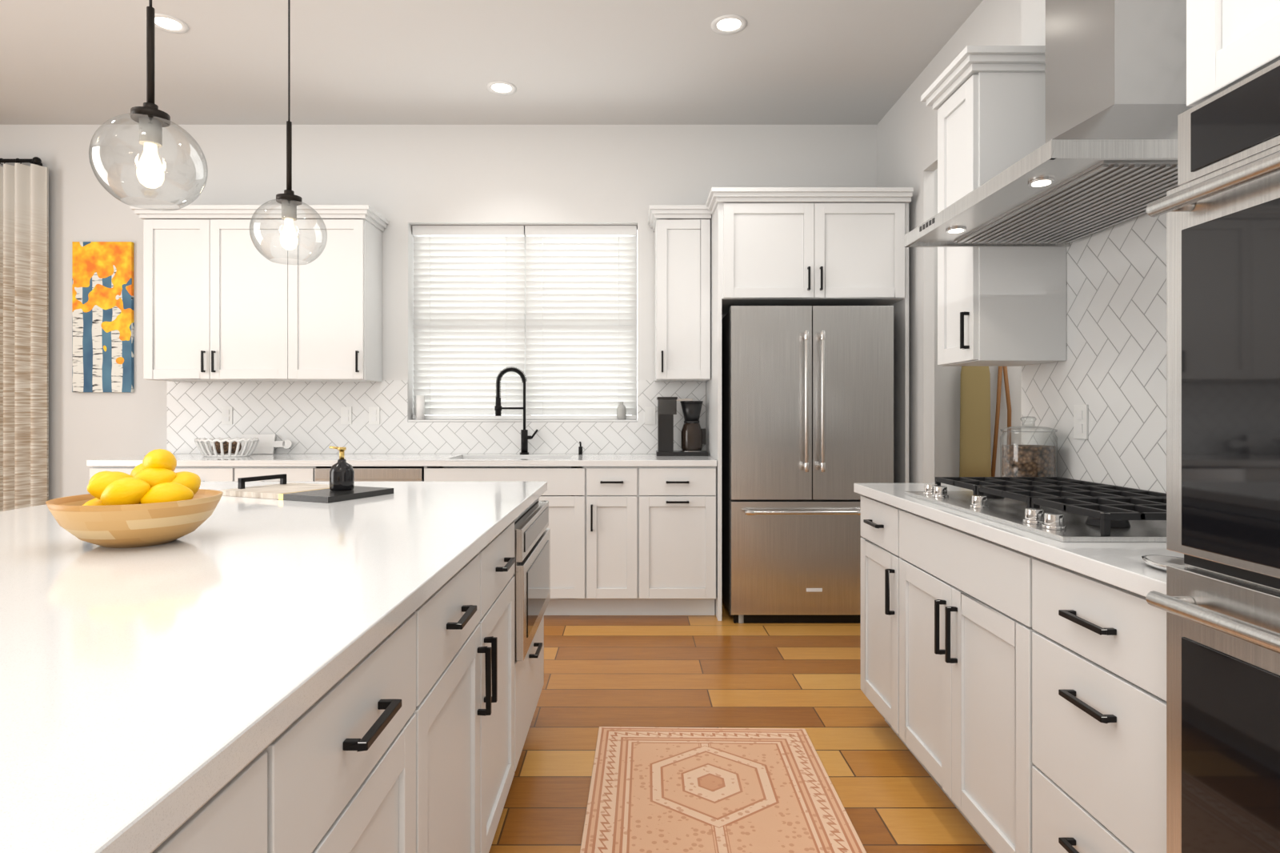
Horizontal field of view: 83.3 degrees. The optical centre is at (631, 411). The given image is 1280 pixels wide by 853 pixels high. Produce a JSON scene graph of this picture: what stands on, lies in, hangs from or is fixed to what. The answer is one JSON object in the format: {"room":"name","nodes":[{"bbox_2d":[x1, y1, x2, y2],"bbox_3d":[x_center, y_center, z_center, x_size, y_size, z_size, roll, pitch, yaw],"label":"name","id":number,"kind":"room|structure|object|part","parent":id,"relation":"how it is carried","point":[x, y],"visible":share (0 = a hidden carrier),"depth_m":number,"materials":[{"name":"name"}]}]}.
{"room":"kitchen","nodes":[
{"label":"kitchen","id":0,"kind":"room"},
{"bbox_2d":[0,124,876,499],"bbox_3d":[-0.900,-0.355,4.860,8.600,3.090,0.200,0,0,0],"label":"wall","id":1,"kind":"structure","parent":0,"point":[402,179],"depth_m":4.76,"materials":[{"name":"white paint"}]},
{"bbox_2d":[0,156,42,166],"bbox_3d":[-4.493,-1.628,4.702,1.314,0.054,0.112,0,0,0],"label":"curtain rod","id":2,"kind":"object","parent":1,"relation":"attached to","point":[36,160],"visible":0.85,"depth_m":4.66,"materials":[{"name":"black metal"}]},
{"bbox_2d":[0,162,48,511],"bbox_3d":[-4.275,-0.215,4.667,0.950,2.770,0.092,0,0,0],"label":"curtain","id":3,"kind":"object","parent":2,"relation":"hanging from","point":[24,336],"visible":0.75,"depth_m":4.66,"materials":[{"name":"fabric"}]},
{"bbox_2d":[72,241,133,391],"bbox_3d":[-3.485,-0.625,4.745,0.390,0.990,0.025,0,0,0],"label":"painting","id":4,"kind":"object","parent":1,"relation":"attached to","point":[102,316],"visible":0.94,"depth_m":4.73},
{"bbox_2d":[136,211,219,381],"bbox_3d":[-2.803,-0.707,4.588,0.414,1.014,0.325,0,0,0],"label":"upper cabinet","id":5,"kind":"object","parent":1,"relation":"attached to","point":[177,244],"depth_m":4.44,"materials":[{"name":"white paint"}]},
{"bbox_2d":[210,211,296,381],"bbox_3d":[-2.356,-0.707,4.588,0.480,1.014,0.325,0,0,0],"label":"upper cabinet","id":6,"kind":"object","parent":1,"relation":"attached to","point":[225,299],"depth_m":4.44,"materials":[{"name":"white paint"}]},
{"bbox_2d":[290,211,386,381],"bbox_3d":[-1.882,-0.707,4.588,0.468,1.014,0.325,0,0,0],"label":"upper cabinet","id":7,"kind":"object","parent":1,"relation":"attached to","point":[336,298],"depth_m":4.44,"materials":[{"name":"white paint"}]},
{"bbox_2d":[167,380,705,453],"bbox_3d":[-1.292,0.032,4.755,3.556,0.484,0.007,0,0,0],"label":"backsplash","id":8,"kind":"structure","parent":1,"relation":"attached to","point":[304,417],"depth_m":4.75,"materials":[{"name":"tile"}]},
{"bbox_2d":[221,406,232,423],"bbox_3d":[-2.670,0.022,4.747,0.070,0.115,0.008,0,0,0],"label":"electrical outlet","id":9,"kind":"object","parent":8,"relation":"attached to","point":[226,414],"visible":1,"depth_m":4.75,"materials":[{"name":"white plastic"}]},
{"bbox_2d":[340,406,351,423],"bbox_3d":[-1.884,0.022,4.747,0.070,0.115,0.008,0,0,0],"label":"electrical outlet","id":10,"kind":"object","parent":8,"relation":"attached to","point":[346,414],"visible":1,"depth_m":4.75,"materials":[{"name":"white plastic"}]},
{"bbox_2d":[368,406,379,423],"bbox_3d":[-1.700,0.022,4.747,0.070,0.115,0.008,0,0,0],"label":"electrical outlet","id":11,"kind":"object","parent":8,"relation":"attached to","point":[374,414],"visible":1,"depth_m":4.75,"materials":[{"name":"white plastic"}]},
{"bbox_2d":[644,406,655,423],"bbox_3d":[0.120,0.022,4.747,0.070,0.115,0.008,0,0,0],"label":"outlet","id":12,"kind":"object","parent":8,"relation":"attached to","point":[650,414],"visible":1,"depth_m":4.75,"materials":[{"name":"white plastic"}]},
{"bbox_2d":[408,235,637,421],"bbox_3d":[-0.722,-0.595,4.852,1.513,1.314,0.196,0,0,0],"label":"window","id":13,"kind":"structure","parent":1,"relation":"in","point":[522,420],"depth_m":4.75,"materials":[{"name":"white"}]},
{"bbox_2d":[416,395,424,419],"bbox_3d":[-1.410,-0.030,4.795,0.056,0.160,0.056,0,0,0],"label":"candle","id":14,"kind":"object","parent":13,"relation":"on","point":[420,406],"visible":1,"depth_m":4.77,"materials":[{"name":"white wax"}]},
{"bbox_2d":[412,225,636,419],"bbox_3d":[-0.722,-0.602,4.859,1.505,1.298,0.061,0,0,0],"label":"window blinds","id":15,"kind":"object","parent":13,"relation":"attached to","point":[581,316],"visible":0.9,"depth_m":4.86,"materials":[{"name":"white plastic"}]},
{"bbox_2d":[616,401,626,419],"bbox_3d":[-0.070,-0.009,4.795,0.062,0.118,0.062,0,0,0],"label":"bottle","id":16,"kind":"object","parent":13,"relation":"on","point":[621,411],"visible":1,"depth_m":4.77,"materials":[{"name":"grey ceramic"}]},
{"bbox_2d":[648,204,711,381],"bbox_3d":[0.295,-0.730,4.566,0.381,1.060,0.370,0,0,0],"label":"upper cabinet","id":17,"kind":"object","parent":1,"relation":"attached to","point":[682,293],"depth_m":4.43,"materials":[{"name":"white paint"}]},
{"bbox_2d":[0,0,983,124],"bbox_3d":[-0.900,-1.948,0.980,8.600,0.104,7.960,0,0,0],"label":"ceiling","id":18,"kind":"structure","parent":0,"point":[580,62],"depth_m":3.89,"materials":[{"name":"white paint"}]},
{"bbox_2d":[88,0,207,211],"bbox_3d":[-1.043,-1.175,1.560,0.214,1.449,0.214,0,0,0],"label":"pendant light","id":19,"kind":"object","parent":18,"relation":"hanging from","point":[150,118],"visible":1,"depth_m":1.55,"materials":[{"name":"clear glass"}]},
{"bbox_2d":[249,0,327,264],"bbox_3d":[-1.043,-1.179,2.190,0.214,1.442,0.214,0,0,0],"label":"pendant light","id":20,"kind":"object","parent":18,"relation":"hanging from","point":[289,200],"visible":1,"depth_m":2.18,"materials":[{"name":"clear glass"}]},
{"bbox_2d":[488,598,992,852],"bbox_3d":[-0.900,1.215,0.980,8.600,0.050,7.960,0,0,0],"label":"floor","id":21,"kind":"structure","parent":0,"point":[664,670],"depth_m":2.88,"materials":[{"name":"brown wood"}]},
{"bbox_2d":[89,466,135,479],"bbox_3d":[-2.925,0.751,4.431,0.370,0.878,0.622,0,0,0],"label":"base cabinet","id":22,"kind":"object","parent":21,"relation":"on","point":[94,470],"depth_m":4.12,"materials":[{"name":"white paint"}]},
{"bbox_2d":[174,466,233,481],"bbox_3d":[-2.510,0.751,4.431,0.460,0.878,0.622,0,0,0],"label":"base cabinet","id":23,"kind":"object","parent":21,"relation":"on","point":[206,474],"depth_m":4.12,"materials":[{"name":"white paint"}]},
{"bbox_2d":[233,466,315,481],"bbox_3d":[-2.049,0.751,4.431,0.461,0.878,0.622,0,0,0],"label":"base cabinet","id":24,"kind":"object","parent":21,"relation":"on","point":[234,474],"depth_m":4.12,"materials":[{"name":"white paint"}]},
{"bbox_2d":[152,597,430,852],"bbox_3d":[-0.888,0.751,0.690,1.084,0.880,0.940,0,0,0],"label":"base cabinet","id":25,"kind":"object","parent":21,"relation":"on","point":[408,734],"depth_m":0.87,"materials":[{"name":"white paint"}]},
{"bbox_2d":[0,481,547,852],"bbox_3d":[-1.043,0.292,1.305,1.414,0.035,3.110,0,0,0],"label":"countertop","id":26,"kind":"structure","parent":25,"relation":"on","point":[152,698],"depth_m":0.90,"materials":[{"name":"stone"}]},
{"bbox_2d":[45,488,223,547],"bbox_3d":[-1.040,0.227,1.520,0.307,0.097,0.307,0,0,0],"label":"fruit bowl","id":27,"kind":"object","parent":26,"relation":"on","point":[131,526],"visible":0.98,"depth_m":1.42,"materials":[{"name":"brown wood"}]},
{"bbox_2d":[82,448,200,505],"bbox_3d":[-1.036,0.160,1.516,0.240,0.163,0.192,0,0,0],"label":"lemons","id":28,"kind":"object","parent":27,"relation":"in","point":[154,477],"visible":0.52,"depth_m":1.47,"materials":[{"name":"yellow food"}]},
{"bbox_2d":[220,473,393,503],"bbox_3d":[-1.080,0.247,2.400,0.480,0.054,0.280,0,0,24],"label":"serving board","id":29,"kind":"object","parent":26,"relation":"on","point":[282,490],"visible":0.94,"depth_m":2.34,"materials":[{"name":"wood"}]},
{"bbox_2d":[329,445,354,491],"bbox_3d":[-0.954,0.183,2.365,0.078,0.144,0.076,0,0,0],"label":"soap bottle","id":30,"kind":"object","parent":29,"relation":"on","point":[342,474],"visible":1,"depth_m":2.34,"materials":[{"name":"black glass"}]},
{"bbox_2d":[314,466,423,481],"bbox_3d":[-1.508,0.752,4.394,0.617,0.876,0.651,0,0,0],"label":"dishwasher","id":31,"kind":"object","parent":21,"relation":"on","point":[388,474],"visible":0.17,"depth_m":4.11,"materials":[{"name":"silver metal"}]},
{"bbox_2d":[430,515,519,852],"bbox_3d":[-0.888,0.751,1.645,1.084,0.880,0.970,0,0,0],"label":"base cabinet","id":32,"kind":"object","parent":21,"relation":"on","point":[475,674],"depth_m":1.59,"materials":[{"name":"white paint"}]},
{"bbox_2d":[424,466,587,615],"bbox_3d":[-0.731,0.750,4.431,0.932,0.880,0.622,0,0,0],"label":"base cabinet","id":33,"kind":"object","parent":21,"relation":"on","point":[567,514],"depth_m":4.12,"materials":[{"name":"white paint"}]},
{"bbox_2d":[512,497,550,755],"bbox_3d":[-0.874,0.751,2.481,1.112,0.880,0.701,0,0,0],"label":"base cabinet","id":34,"kind":"object","parent":21,"relation":"on","point":[532,535],"depth_m":2.37,"materials":[{"name":"white paint"}]},
{"bbox_3d":[-0.567,0.542,2.480,0.498,0.392,0.692,0,0,0],"label":"microwave drawer","id":35,"kind":"part","parent":34,"relation":"part of","materials":[{"name":"silver metal"}]},
{"bbox_2d":[587,466,641,615],"bbox_3d":[-0.115,0.750,4.431,0.300,0.880,0.622,0,0,0],"label":"base cabinet","id":36,"kind":"object","parent":21,"relation":"on","point":[633,540],"depth_m":4.12,"materials":[{"name":"white paint"}]},
{"bbox_2d":[641,466,715,615],"bbox_3d":[0.260,0.750,4.431,0.450,0.880,0.622,0,0,0],"label":"base cabinet","id":37,"kind":"object","parent":21,"relation":"on","point":[678,503],"depth_m":4.13,"materials":[{"name":"white paint"}]},
{"bbox_2d":[86,453,716,495],"bbox_3d":[-1.315,0.400,4.434,3.601,0.250,0.651,0,0,0],"label":"countertop","id":38,"kind":"structure","parent":37,"relation":"on","point":[509,461],"depth_m":4.11,"materials":[{"name":"stone"}]},
{"bbox_2d":[194,436,259,456],"bbox_3d":[-2.520,0.217,4.480,0.382,0.116,0.231,0,0,0],"label":"basket","id":39,"kind":"object","parent":38,"relation":"on","point":[228,446],"visible":1,"depth_m":4.42,"materials":[{"name":"white ceramic"}]},
{"bbox_2d":[239,434,291,454],"bbox_3d":[-2.393,0.210,4.710,0.335,0.129,0.043,0,0,0],"label":"paddle board","id":40,"kind":"object","parent":38,"relation":"on","point":[267,444],"visible":0.81,"depth_m":4.71,"materials":[{"name":"white ceramic"}]},
{"bbox_2d":[494,366,538,454],"bbox_3d":[-0.752,-0.011,4.685,0.284,0.572,0.060,0,0,0],"label":"faucet","id":41,"kind":"object","parent":38,"relation":"on","point":[525,436],"visible":1,"depth_m":4.67,"materials":[{"name":"black metal"}]},
{"bbox_2d":[578,441,582,454],"bbox_3d":[-0.335,0.232,4.666,0.025,0.086,0.064,0,0,0],"label":"soap dispenser","id":42,"kind":"object","parent":38,"relation":"on","point":[580,450],"visible":1,"depth_m":4.67,"materials":[{"name":"black metal"}]},
{"bbox_2d":[656,396,707,455],"bbox_3d":[0.315,0.090,4.585,0.320,0.370,0.170,0,0,0],"label":"coffee maker","id":43,"kind":"object","parent":38,"relation":"on","point":[693,436],"visible":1,"depth_m":4.52,"materials":[{"name":"black plastic"}]},
{"bbox_2d":[580,726,866,852],"bbox_3d":[0.235,1.186,1.450,0.770,0.008,2.500,0,0,1],"label":"runner rug","id":44,"kind":"object","parent":21,"relation":"on","point":[684,790],"visible":1,"depth_m":2.22,"materials":[{"name":"beige fabric"}]},
{"bbox_2d":[721,305,893,623],"bbox_3d":[1.010,0.297,4.346,0.910,1.785,0.769,0,0,0],"label":"refrigerator","id":45,"kind":"object","parent":21,"relation":"on","point":[807,417],"visible":0.79,"depth_m":4.03,"materials":[{"name":"grey metal"}]},
{"bbox_2d":[705,187,913,620],"bbox_3d":[1.012,-0.035,4.396,1.133,2.450,0.726,0,0,0],"label":"enclosure","id":46,"kind":"object","parent":21,"relation":"on","point":[812,246],"visible":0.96,"depth_m":4.09,"materials":[{"name":"white paint"}]},
{"bbox_2d":[860,496,892,729],"bbox_3d":[1.203,0.751,2.580,0.646,0.878,0.400,0,0,0],"label":"base cabinet","id":47,"kind":"object","parent":21,"relation":"on","point":[876,516],"depth_m":2.60,"materials":[{"name":"white paint"}]},
{"bbox_2d":[892,505,1020,852],"bbox_3d":[1.203,0.751,1.985,0.646,0.878,0.790,0,0,0],"label":"base cabinet","id":48,"kind":"object","parent":21,"relation":"on","point":[1017,698],"depth_m":1.93,"materials":[{"name":"white paint"}]},
{"bbox_2d":[1020,552,1166,852],"bbox_3d":[1.203,0.751,1.371,0.646,0.878,0.438,0,0,0],"label":"base cabinet","id":49,"kind":"object","parent":21,"relation":"on","point":[1094,650],"depth_m":1.38,"materials":[{"name":"white paint"}]},
{"bbox_2d":[853,483,1183,596],"bbox_3d":[1.194,0.292,1.972,0.668,0.035,1.640,0,0,0],"label":"countertop","id":50,"kind":"structure","parent":49,"relation":"on","point":[1123,566],"depth_m":1.50,"materials":[{"name":"stone"}]},
{"bbox_2d":[959,366,991,476],"bbox_3d":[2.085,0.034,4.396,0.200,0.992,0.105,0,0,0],"label":"cutting board","id":51,"kind":"object","parent":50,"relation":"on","point":[975,454],"visible":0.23,"depth_m":4.35,"materials":[{"name":"beige wood"}]},
{"bbox_2d":[991,366,1011,476],"bbox_3d":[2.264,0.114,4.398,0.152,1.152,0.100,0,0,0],"label":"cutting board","id":52,"kind":"object","parent":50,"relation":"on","point":[998,412],"visible":0.29,"depth_m":4.40,"materials":[{"name":"brown wood"}]},
{"bbox_2d":[1000,416,1057,476],"bbox_3d":[1.415,0.145,2.570,0.180,0.260,0.180,0,0,0],"label":"glass jar","id":53,"kind":"object","parent":50,"relation":"on","point":[1030,460],"visible":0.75,"depth_m":2.51,"materials":[{"name":"clear glass"}]},
{"bbox_2d":[904,476,1166,542],"bbox_3d":[1.170,0.245,1.960,0.520,0.060,0.880,0,0,0],"label":"cooktop","id":54,"kind":"object","parent":50,"relation":"in","point":[1063,510],"visible":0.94,"depth_m":1.80,"materials":[{"name":"silver metal"}]},
{"bbox_2d":[1141,554,1185,571],"bbox_3d":[0.950,0.268,1.250,0.090,0.014,0.135,0,0,0],"label":"spoon rest","id":55,"kind":"object","parent":50,"relation":"on","point":[1161,562],"visible":0.5,"depth_m":1.29,"materials":[{"name":"silver metal"}]},
{"bbox_2d":[1186,0,1279,106],"bbox_3d":[1.182,-0.035,0.750,0.694,2.450,0.890,0,0,0],"label":"tall cabinet","id":56,"kind":"object","parent":21,"relation":"on","point":[1230,43],"visible":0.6,"depth_m":1.07,"materials":[{"name":"white paint"}]},
{"bbox_2d":[1145,60,1279,852],"bbox_3d":[1.125,0.171,0.750,0.650,1.286,0.784,0,0,0],"label":"double oven","id":57,"kind":"object","parent":56,"relation":"in","point":[1218,602],"visible":1,"depth_m":1.03,"materials":[{"name":"grey"}]},
{"bbox_2d":[876,0,1045,483],"bbox_3d":[1.605,-0.355,0.880,0.150,3.090,7.760,0,0,0],"label":"wall","id":58,"kind":"structure","parent":0,"point":[907,140],"depth_m":4.00,"materials":[{"name":"white paint"}]},
{"bbox_2d":[920,45,1066,366],"bbox_3d":[1.336,-0.720,2.672,0.370,1.080,0.395,0,0,0],"label":"upper cabinet","id":59,"kind":"object","parent":58,"relation":"attached to","point":[1002,306],"visible":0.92,"depth_m":2.52,"materials":[{"name":"white paint"}]},
{"bbox_2d":[904,0,1193,247],"bbox_3d":[1.235,-1.236,2.070,0.572,1.323,0.881,0,0,0],"label":"range hood","id":60,"kind":"object","parent":58,"relation":"attached to","point":[1105,157],"visible":0.92,"depth_m":1.91,"materials":[{"name":"silver metal"}]},
{"bbox_2d":[1021,213,1166,493],"bbox_3d":[1.526,-0.456,1.981,0.007,1.459,1.658,0,0,0],"label":"backsplash","id":61,"kind":"structure","parent":58,"relation":"attached to","point":[1110,371],"depth_m":2.28,"materials":[{"name":"tile"}]},
{"bbox_2d":[1073,404,1087,439],"bbox_3d":[1.516,0.033,2.435,0.009,0.115,0.070,0,0,0],"label":"electrical outlet","id":62,"kind":"object","parent":61,"relation":"attached to","point":[1080,421],"visible":1,"depth_m":2.43,"materials":[{"name":"white plastic"}]},
{"bbox_2d":[934,168,1021,483],"bbox_3d":[2.540,-0.355,4.525,1.720,3.090,0.150,0,0,0],"label":"wall","id":63,"kind":"structure","parent":0,"point":[947,380],"depth_m":4.45,"materials":[{"name":"white paint"}]},
{"label":"outside","id":64,"kind":"structure","parent":0,"visible":0},
{"bbox_2d":[636,229,637,419],"bbox_3d":[-0.722,-0.596,5.210,3.117,2.917,0.001,0,0,0],"label":"sky","id":65,"kind":"structure","parent":64,"point":[637,324],"depth_m":5.21,"materials":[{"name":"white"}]}
]}

